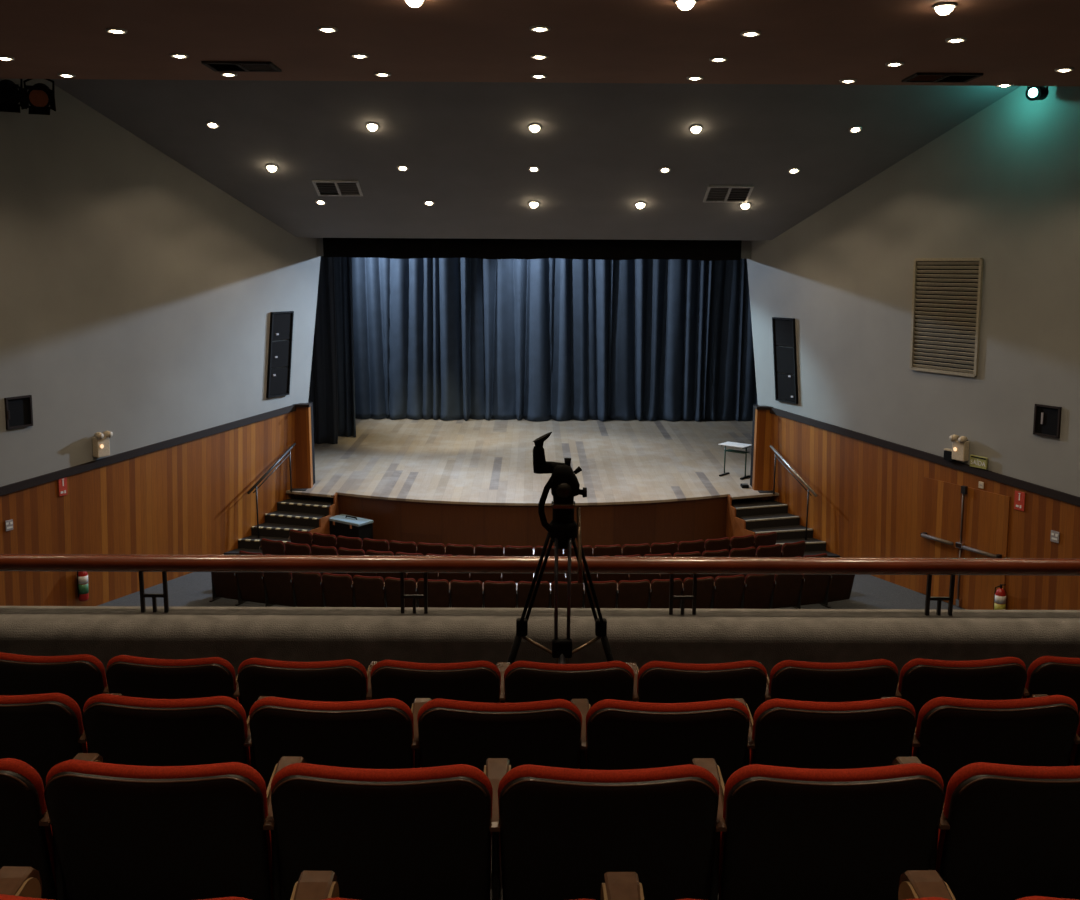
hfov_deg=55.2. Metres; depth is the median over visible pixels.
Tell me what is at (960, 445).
emergency light
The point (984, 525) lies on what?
door
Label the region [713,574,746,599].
chair
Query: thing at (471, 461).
floor
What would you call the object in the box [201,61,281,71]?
ceiling vent
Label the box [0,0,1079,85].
ceiling
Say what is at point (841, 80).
recessed light
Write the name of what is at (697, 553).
chair
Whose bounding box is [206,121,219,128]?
recessed light
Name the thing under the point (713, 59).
recessed light
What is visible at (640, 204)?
recessed light
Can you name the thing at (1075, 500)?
trim
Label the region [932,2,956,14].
recessed light
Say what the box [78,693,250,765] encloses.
balcony chair
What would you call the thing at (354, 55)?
recessed light
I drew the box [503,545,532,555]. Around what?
chair
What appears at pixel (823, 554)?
chair
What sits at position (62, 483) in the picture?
fire sign
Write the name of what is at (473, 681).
balcony chair
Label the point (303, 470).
wall
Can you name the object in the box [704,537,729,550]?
chair
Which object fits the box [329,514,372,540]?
equipment case
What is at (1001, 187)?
wall
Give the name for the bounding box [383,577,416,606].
chair
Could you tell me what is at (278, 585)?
chair
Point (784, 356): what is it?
speaker grille
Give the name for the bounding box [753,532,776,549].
chair
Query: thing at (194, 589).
floor
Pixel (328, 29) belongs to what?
recessed light
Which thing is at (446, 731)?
balcony chair
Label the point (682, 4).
recessed light
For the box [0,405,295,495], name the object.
trim
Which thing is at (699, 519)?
wall
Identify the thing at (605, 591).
chair
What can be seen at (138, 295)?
wall
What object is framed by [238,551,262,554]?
chair
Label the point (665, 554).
chair
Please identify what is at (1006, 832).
balcony chair
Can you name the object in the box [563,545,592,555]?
chair
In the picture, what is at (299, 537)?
chair
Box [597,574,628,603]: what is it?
chair
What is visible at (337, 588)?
chair
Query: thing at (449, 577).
chair
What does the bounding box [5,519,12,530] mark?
plate
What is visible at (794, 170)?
recessed light
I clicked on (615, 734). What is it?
balcony chair
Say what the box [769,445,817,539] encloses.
stair handrail
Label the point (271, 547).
chair
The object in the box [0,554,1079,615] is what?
rail
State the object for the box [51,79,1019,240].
ceiling
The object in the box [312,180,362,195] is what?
ceiling vent
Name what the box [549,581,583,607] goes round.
chair
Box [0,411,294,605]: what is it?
panelling
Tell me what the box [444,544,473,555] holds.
chair
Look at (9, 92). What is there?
spotlight
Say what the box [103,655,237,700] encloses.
balcony chair
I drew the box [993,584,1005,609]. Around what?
fire extinguisher
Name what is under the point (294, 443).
stair handrail
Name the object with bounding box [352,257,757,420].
curtain
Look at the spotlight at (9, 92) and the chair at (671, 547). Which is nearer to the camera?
the spotlight at (9, 92)
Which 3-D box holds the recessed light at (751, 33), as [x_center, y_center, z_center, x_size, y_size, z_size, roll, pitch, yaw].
[2.229,-4.396,10.935,0.220,0.032,0.220,0,10,0]
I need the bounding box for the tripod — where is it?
[507,432,613,663]
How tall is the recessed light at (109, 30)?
0.032 m
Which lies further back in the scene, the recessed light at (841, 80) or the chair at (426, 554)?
the chair at (426, 554)
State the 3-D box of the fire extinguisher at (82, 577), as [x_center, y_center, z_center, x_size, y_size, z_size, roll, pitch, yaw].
[-7.757,2.237,17.538,0.182,0.658,0.184,-4,11,-22]
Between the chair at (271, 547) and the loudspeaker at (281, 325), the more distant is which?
the loudspeaker at (281, 325)
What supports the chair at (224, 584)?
on the floor at (194, 589)
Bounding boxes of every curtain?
[308,256,337,443]
[334,257,355,436]
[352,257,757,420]
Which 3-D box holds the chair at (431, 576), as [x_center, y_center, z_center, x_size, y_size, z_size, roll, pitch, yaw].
[-2.037,2.352,18.032,0.582,0.760,0.310,2,10,8]
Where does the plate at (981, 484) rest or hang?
attached to the panelling at (868, 502)
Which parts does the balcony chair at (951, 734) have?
armrest, backrest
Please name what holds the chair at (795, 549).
on the floor at (194, 589)
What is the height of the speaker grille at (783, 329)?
0.540 m
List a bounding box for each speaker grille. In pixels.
[270,367,288,395]
[271,340,289,367]
[272,313,291,340]
[774,319,792,346]
[775,346,793,373]
[776,373,794,401]
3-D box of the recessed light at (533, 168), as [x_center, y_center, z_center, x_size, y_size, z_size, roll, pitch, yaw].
[-0.109,-5.059,18.622,0.218,0.101,0.204,-1,10,-9]
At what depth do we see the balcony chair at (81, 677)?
4.39 m
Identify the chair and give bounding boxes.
[0,652,106,714]
[0,693,87,788]
[0,758,57,899]
[0,866,250,899]
[39,753,273,899]
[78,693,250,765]
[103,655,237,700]
[209,572,237,601]
[233,658,367,719]
[234,572,264,605]
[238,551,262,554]
[244,696,414,790]
[259,538,285,554]
[262,572,293,606]
[263,756,492,899]
[284,542,310,554]
[288,529,313,549]
[290,871,594,899]
[291,572,322,606]
[310,545,337,554]
[311,533,337,552]
[321,573,353,606]
[336,536,362,549]
[338,547,364,554]
[346,573,376,580]
[352,575,384,606]
[361,538,388,554]
[366,550,393,555]
[366,659,500,767]
[377,573,406,599]
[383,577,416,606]
[388,540,416,555]
[395,552,423,555]
[406,573,437,582]
[411,698,581,771]
[416,542,444,555]
[416,578,449,607]
[426,554,452,555]
[437,573,468,603]
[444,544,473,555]
[449,580,482,607]
[469,573,500,604]
[474,545,503,555]
[482,581,515,607]
[484,758,718,899]
[497,660,633,768]
[501,573,532,582]
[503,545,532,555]
[516,581,549,607]
[533,546,562,555]
[533,573,564,582]
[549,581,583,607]
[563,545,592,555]
[565,574,596,604]
[571,699,749,785]
[582,580,616,607]
[592,544,621,556]
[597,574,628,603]
[601,872,949,899]
[614,554,641,556]
[615,579,649,607]
[621,543,649,556]
[626,660,766,718]
[628,574,658,583]
[644,553,671,556]
[648,578,681,607]
[650,542,677,556]
[659,574,689,582]
[673,551,700,556]
[677,540,704,556]
[680,576,713,608]
[689,574,718,598]
[691,758,944,899]
[702,549,728,556]
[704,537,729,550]
[710,574,744,608]
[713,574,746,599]
[728,697,915,768]
[729,535,753,554]
[729,547,755,556]
[740,574,774,608]
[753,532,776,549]
[755,544,781,556]
[759,659,897,701]
[769,574,802,608]
[780,541,805,556]
[793,575,829,608]
[804,553,827,556]
[819,575,854,607]
[880,695,1079,801]
[892,757,1079,899]
[895,656,1026,726]
[898,870,1078,899]
[992,656,1079,713]
[1029,694,1079,765]
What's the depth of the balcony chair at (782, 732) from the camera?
3.47 m
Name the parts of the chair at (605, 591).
backrest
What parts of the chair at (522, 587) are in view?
backrest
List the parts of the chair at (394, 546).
backrest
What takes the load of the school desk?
on the floor at (471, 461)
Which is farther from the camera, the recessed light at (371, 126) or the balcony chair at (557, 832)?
the recessed light at (371, 126)
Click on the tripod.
(564, 485)
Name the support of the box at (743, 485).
on the floor at (471, 461)
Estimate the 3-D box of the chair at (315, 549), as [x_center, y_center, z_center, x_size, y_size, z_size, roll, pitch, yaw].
[-3.984,2.120,19.281,0.582,0.760,0.310,4,11,18]
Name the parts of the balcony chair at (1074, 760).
armrest, backrest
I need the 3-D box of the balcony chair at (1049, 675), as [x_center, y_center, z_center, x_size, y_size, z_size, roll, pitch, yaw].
[2.346,1.274,4.640,0.594,0.840,0.310,0,10,-5]
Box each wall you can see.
[0,79,295,486]
[0,606,1079,701]
[294,237,320,403]
[294,407,312,497]
[308,402,314,484]
[338,495,726,548]
[747,240,771,406]
[750,404,757,486]
[752,409,770,499]
[772,86,1079,496]
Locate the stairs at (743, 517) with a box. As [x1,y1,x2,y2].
[726,495,839,556]
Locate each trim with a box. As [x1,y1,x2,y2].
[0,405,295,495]
[293,403,311,406]
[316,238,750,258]
[754,405,770,409]
[770,407,1079,505]
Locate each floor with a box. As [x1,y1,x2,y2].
[98,572,965,609]
[286,418,778,505]
[490,842,718,899]
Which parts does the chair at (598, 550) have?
backrest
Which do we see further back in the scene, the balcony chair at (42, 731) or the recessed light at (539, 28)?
the recessed light at (539, 28)
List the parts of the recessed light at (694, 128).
bulb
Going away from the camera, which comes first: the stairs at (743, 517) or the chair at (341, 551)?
the chair at (341, 551)
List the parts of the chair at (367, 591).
backrest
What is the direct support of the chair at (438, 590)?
on the floor at (194, 589)
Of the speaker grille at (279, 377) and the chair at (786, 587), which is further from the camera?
the speaker grille at (279, 377)
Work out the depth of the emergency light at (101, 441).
17.53 m
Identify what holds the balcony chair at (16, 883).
on the floor at (491, 842)
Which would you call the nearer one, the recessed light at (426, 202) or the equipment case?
the recessed light at (426, 202)
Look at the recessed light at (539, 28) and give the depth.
10.73 m
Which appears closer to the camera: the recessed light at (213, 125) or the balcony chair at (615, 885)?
the balcony chair at (615, 885)
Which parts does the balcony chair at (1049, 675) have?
armrest, backrest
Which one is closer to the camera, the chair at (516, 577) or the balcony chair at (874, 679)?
the balcony chair at (874, 679)
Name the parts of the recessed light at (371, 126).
bulb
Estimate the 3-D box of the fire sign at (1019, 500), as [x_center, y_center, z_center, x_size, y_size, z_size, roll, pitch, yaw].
[7.803,0.829,16.828,0.028,0.310,0.190,-5,11,-27]
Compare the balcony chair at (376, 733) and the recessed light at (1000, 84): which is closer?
the balcony chair at (376, 733)
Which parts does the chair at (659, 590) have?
backrest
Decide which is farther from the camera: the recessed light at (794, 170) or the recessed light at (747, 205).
the recessed light at (747, 205)
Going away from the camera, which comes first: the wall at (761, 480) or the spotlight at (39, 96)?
the spotlight at (39, 96)
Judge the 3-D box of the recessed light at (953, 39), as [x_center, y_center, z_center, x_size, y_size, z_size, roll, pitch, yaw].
[4.497,-4.425,11.177,0.220,0.032,0.220,0,10,0]
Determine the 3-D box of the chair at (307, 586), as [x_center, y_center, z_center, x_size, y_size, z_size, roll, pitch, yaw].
[-3.950,2.401,17.692,0.582,0.760,0.310,3,10,15]
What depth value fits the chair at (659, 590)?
17.25 m
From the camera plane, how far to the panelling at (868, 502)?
19.52 m
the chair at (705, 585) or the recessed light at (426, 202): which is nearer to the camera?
the chair at (705, 585)
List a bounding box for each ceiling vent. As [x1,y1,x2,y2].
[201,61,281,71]
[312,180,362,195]
[703,185,753,202]
[901,72,982,82]
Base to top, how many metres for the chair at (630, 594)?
0.760 m
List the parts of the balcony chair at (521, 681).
armrest, backrest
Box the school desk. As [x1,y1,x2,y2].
[718,442,751,479]
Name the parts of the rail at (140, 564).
rail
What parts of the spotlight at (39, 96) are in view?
barn door, barn door, barn door, barn door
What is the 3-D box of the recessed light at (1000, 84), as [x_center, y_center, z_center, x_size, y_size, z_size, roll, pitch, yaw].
[6.232,-4.891,13.877,0.220,0.032,0.220,0,10,0]
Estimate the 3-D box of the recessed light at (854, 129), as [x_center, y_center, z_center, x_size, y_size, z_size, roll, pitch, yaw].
[5.261,-5.346,17.252,0.218,0.101,0.204,2,10,8]
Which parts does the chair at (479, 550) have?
backrest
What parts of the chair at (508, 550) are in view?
backrest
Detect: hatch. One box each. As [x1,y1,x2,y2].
[4,395,32,429]
[1033,404,1061,437]
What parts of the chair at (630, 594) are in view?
backrest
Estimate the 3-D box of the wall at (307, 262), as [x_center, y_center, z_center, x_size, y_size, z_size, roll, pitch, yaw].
[-5.028,-3.635,22.170,0.477,5.400,1.295,5,11,26]
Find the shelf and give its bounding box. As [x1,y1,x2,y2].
[724,449,748,453]
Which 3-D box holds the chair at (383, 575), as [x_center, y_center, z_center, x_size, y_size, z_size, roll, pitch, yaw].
[-2.576,2.334,18.115,0.582,0.760,0.310,2,10,10]
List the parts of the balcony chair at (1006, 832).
armrest, backrest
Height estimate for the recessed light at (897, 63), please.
0.032 m
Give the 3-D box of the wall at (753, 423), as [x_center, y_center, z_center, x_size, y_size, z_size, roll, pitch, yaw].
[5.049,-0.071,22.722,0.740,1.830,0.300,0,10,0]
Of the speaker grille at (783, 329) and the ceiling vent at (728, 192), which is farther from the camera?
the speaker grille at (783, 329)
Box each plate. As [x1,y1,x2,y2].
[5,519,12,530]
[978,481,983,488]
[1050,530,1059,542]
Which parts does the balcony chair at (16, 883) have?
armrest, backrest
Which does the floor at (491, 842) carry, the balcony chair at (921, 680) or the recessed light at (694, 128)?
the balcony chair at (921, 680)
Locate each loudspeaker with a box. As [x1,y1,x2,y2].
[266,311,293,397]
[772,317,797,403]
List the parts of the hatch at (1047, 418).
panel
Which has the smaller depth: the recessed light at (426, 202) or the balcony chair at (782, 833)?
the balcony chair at (782, 833)
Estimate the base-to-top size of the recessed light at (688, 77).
0.032 m
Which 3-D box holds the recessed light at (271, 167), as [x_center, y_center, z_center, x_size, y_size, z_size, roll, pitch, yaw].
[-4.819,-5.069,18.593,0.218,0.129,0.204,2,10,8]
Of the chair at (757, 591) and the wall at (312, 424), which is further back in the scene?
the wall at (312, 424)
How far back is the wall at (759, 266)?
22.17 m
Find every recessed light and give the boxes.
[0,56,14,60]
[57,73,75,77]
[105,28,126,33]
[170,53,188,57]
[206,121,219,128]
[220,72,237,76]
[266,164,277,171]
[315,199,326,204]
[317,26,337,32]
[350,53,368,57]
[366,122,378,130]
[374,72,390,76]
[397,165,408,171]
[404,0,425,6]
[423,200,434,205]
[528,123,540,131]
[528,166,539,171]
[528,201,538,207]
[529,25,550,31]
[530,54,548,58]
[530,74,546,77]
[635,201,645,208]
[659,167,670,172]
[674,0,696,9]
[687,76,702,79]
[690,125,702,132]
[709,57,727,61]
[739,202,750,208]
[740,30,760,36]
[788,167,799,173]
[840,79,856,82]
[849,126,861,132]
[885,61,903,66]
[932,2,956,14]
[945,37,966,42]
[996,83,1012,86]
[1055,67,1073,71]
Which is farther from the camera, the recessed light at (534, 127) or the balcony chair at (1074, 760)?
the recessed light at (534, 127)
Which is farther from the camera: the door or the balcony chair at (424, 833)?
the door
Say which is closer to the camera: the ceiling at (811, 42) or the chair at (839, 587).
the ceiling at (811, 42)
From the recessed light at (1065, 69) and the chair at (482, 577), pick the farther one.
the chair at (482, 577)
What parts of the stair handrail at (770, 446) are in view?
post, rail, rail, post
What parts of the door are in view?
latch rod, latch rod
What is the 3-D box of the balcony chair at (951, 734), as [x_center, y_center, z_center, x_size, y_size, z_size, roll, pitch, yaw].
[1.528,1.223,3.679,0.594,0.840,0.310,0,10,-3]
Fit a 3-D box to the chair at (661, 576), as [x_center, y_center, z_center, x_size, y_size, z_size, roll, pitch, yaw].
[2.309,2.360,18.140,0.582,0.760,0.310,-2,10,-11]
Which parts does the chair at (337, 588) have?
backrest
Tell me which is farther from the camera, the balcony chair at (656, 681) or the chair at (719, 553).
the chair at (719, 553)
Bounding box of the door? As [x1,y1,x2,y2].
[919,477,1009,609]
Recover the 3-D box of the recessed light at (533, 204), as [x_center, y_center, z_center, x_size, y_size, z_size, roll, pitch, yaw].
[-0.120,-4.743,19.978,0.218,0.129,0.204,-1,10,-9]
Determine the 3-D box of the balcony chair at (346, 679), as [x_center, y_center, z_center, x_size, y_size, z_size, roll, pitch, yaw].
[-1.026,1.270,4.544,0.594,0.840,0.310,1,10,1]
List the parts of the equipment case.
lid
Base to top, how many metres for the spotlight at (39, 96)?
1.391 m
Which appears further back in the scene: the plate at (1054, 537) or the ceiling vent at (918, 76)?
the plate at (1054, 537)
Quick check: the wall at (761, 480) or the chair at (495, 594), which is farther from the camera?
the wall at (761, 480)
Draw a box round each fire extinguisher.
[77,572,88,600]
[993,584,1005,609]
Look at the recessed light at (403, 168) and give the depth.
18.58 m
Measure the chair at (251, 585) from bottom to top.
0.760 m
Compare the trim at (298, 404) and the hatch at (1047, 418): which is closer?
the hatch at (1047, 418)
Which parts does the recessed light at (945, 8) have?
bulb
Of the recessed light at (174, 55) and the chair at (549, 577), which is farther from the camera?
the chair at (549, 577)
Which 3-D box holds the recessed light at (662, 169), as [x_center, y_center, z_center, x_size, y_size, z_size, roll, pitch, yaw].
[2.251,-5.048,18.638,0.218,0.101,0.204,2,10,8]
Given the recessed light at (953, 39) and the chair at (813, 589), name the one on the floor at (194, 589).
the chair at (813, 589)
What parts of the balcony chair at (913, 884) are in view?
armrest, backrest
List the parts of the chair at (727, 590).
backrest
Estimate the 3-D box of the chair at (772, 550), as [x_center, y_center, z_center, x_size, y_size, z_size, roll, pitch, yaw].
[4.229,2.130,19.512,0.582,0.760,0.310,-4,11,-22]
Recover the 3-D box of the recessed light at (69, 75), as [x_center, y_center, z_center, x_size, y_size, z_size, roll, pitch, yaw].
[-6.216,-4.914,13.578,0.220,0.032,0.220,0,10,0]
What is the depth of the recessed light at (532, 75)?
13.39 m
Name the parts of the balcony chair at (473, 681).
armrest, backrest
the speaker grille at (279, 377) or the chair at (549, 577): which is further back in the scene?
the speaker grille at (279, 377)
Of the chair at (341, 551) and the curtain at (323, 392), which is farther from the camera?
the curtain at (323, 392)
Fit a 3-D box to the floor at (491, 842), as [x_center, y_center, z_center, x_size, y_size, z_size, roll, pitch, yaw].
[-0.019,2.274,1.213,19.400,1.700,9.600,0,10,0]
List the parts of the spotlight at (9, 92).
barn door, barn door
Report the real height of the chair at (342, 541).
0.760 m
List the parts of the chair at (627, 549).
backrest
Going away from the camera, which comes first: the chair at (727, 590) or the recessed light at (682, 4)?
the recessed light at (682, 4)
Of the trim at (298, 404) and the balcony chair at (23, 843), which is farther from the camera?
the trim at (298, 404)
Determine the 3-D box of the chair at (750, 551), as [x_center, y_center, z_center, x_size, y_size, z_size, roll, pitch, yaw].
[3.705,2.160,19.319,0.582,0.760,0.310,-3,11,-19]
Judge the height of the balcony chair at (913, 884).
0.840 m
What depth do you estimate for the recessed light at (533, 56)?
12.14 m
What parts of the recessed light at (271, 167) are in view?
bulb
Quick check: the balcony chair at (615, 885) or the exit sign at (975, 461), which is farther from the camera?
the exit sign at (975, 461)
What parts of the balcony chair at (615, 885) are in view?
armrest, backrest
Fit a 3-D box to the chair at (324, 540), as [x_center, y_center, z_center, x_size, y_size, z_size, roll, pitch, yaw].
[-4.143,1.968,20.141,0.582,0.760,0.310,4,11,22]
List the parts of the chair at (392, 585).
backrest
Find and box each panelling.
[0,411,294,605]
[771,414,1079,609]
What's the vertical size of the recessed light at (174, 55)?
0.032 m
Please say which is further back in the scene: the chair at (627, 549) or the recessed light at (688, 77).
the chair at (627, 549)
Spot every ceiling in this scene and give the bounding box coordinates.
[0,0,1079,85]
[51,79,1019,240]
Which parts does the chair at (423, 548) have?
backrest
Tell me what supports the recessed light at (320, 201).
in the ceiling at (599, 150)
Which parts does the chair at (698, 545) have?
backrest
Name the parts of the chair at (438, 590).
backrest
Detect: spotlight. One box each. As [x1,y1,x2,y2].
[0,79,22,112]
[19,79,55,114]
[1025,86,1048,100]
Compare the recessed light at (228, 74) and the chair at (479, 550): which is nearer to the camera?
the recessed light at (228, 74)
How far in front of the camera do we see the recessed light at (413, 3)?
9.55 m
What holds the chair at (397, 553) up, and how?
on the floor at (194, 589)
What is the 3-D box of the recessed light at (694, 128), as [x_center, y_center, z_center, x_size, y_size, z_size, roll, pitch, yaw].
[2.602,-5.346,17.237,0.218,0.129,0.204,2,10,8]
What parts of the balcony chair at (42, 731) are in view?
backrest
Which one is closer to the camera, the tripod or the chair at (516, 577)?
the tripod
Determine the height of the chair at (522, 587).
0.760 m
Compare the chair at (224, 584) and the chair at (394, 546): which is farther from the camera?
the chair at (394, 546)
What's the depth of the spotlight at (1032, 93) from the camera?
15.28 m
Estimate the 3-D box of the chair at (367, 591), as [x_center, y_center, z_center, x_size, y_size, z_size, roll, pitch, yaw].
[-2.874,2.450,17.448,0.582,0.760,0.310,2,10,10]
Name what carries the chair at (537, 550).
on the floor at (194, 589)
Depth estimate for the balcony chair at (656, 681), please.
4.35 m
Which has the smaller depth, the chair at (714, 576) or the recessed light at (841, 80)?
the recessed light at (841, 80)
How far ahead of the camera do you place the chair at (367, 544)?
19.61 m
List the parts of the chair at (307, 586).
backrest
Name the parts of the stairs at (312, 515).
panel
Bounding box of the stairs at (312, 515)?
[224,493,338,554]
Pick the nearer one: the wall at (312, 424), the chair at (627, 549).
the chair at (627, 549)
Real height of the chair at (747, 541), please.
0.760 m
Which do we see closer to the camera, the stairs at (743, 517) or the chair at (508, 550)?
the chair at (508, 550)
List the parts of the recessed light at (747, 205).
bulb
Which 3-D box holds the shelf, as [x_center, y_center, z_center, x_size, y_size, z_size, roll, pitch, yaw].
[4.520,0.035,23.739,0.520,0.020,0.240,9,13,39]
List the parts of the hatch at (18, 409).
panel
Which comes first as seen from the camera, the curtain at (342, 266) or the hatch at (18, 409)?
the hatch at (18, 409)
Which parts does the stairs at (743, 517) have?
panel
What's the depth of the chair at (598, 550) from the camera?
19.28 m
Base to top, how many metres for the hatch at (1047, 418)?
0.492 m
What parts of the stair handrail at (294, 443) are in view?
post, rail, rail, post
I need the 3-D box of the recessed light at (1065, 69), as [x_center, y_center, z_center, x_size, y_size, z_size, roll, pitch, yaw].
[6.488,-4.698,12.796,0.220,0.032,0.220,0,10,0]
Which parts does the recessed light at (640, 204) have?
bulb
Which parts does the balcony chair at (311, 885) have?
armrest, backrest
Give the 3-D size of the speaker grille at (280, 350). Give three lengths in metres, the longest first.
0.636 x 0.540 x 0.085 m
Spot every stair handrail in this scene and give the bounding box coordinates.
[247,442,295,537]
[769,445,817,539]
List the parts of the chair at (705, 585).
backrest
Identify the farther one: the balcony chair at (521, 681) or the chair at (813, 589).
the chair at (813, 589)
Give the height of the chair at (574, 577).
0.760 m
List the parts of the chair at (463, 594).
backrest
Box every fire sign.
[58,477,67,495]
[1014,491,1024,510]
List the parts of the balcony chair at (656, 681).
armrest, backrest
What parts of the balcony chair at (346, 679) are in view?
armrest, backrest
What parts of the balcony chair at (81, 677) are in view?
backrest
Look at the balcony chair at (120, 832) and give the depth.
2.58 m
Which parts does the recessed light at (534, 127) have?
bulb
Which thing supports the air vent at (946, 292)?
in the wall at (1001, 187)
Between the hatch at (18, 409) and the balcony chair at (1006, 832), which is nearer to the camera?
the balcony chair at (1006, 832)
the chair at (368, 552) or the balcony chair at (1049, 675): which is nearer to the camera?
the balcony chair at (1049, 675)
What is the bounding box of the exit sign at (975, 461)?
[970,455,987,469]
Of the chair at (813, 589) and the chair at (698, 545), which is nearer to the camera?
the chair at (813, 589)
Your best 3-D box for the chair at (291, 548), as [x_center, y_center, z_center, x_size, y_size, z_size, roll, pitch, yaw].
[-4.509,2.084,19.469,0.582,0.760,0.310,4,11,21]
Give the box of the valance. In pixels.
[323,238,741,260]
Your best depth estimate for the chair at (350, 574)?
18.06 m
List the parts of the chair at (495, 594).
backrest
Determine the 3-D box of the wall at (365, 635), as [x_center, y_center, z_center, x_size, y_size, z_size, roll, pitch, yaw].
[-0.049,1.605,6.142,19.000,1.305,0.340,0,10,0]
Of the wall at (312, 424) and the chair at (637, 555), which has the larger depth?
the wall at (312, 424)
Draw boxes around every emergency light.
[92,431,112,457]
[949,434,968,461]
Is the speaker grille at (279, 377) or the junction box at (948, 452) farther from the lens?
the speaker grille at (279, 377)
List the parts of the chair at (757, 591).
backrest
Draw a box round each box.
[740,483,748,487]
[944,448,955,460]
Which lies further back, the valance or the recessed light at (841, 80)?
the valance
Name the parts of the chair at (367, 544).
backrest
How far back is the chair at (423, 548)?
19.35 m
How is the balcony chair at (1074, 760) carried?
on the floor at (491, 842)
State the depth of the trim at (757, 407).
22.17 m
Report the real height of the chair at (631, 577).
0.760 m
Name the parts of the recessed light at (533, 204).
bulb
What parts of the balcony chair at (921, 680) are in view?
armrest, backrest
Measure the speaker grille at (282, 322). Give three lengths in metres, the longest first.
0.636 x 0.540 x 0.085 m
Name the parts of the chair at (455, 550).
backrest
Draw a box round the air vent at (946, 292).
[910,258,983,376]
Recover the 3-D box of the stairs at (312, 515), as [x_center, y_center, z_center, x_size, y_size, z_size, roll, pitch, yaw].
[-5.176,1.571,21.475,1.311,1.086,2.545,5,11,26]
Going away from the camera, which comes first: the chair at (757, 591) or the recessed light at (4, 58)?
the recessed light at (4, 58)
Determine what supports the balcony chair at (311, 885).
on the floor at (491, 842)
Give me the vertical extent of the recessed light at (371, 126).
0.129 m
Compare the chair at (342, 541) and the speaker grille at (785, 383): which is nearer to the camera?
the chair at (342, 541)
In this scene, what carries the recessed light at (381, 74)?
in the ceiling at (811, 42)
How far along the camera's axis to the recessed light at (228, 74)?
13.40 m

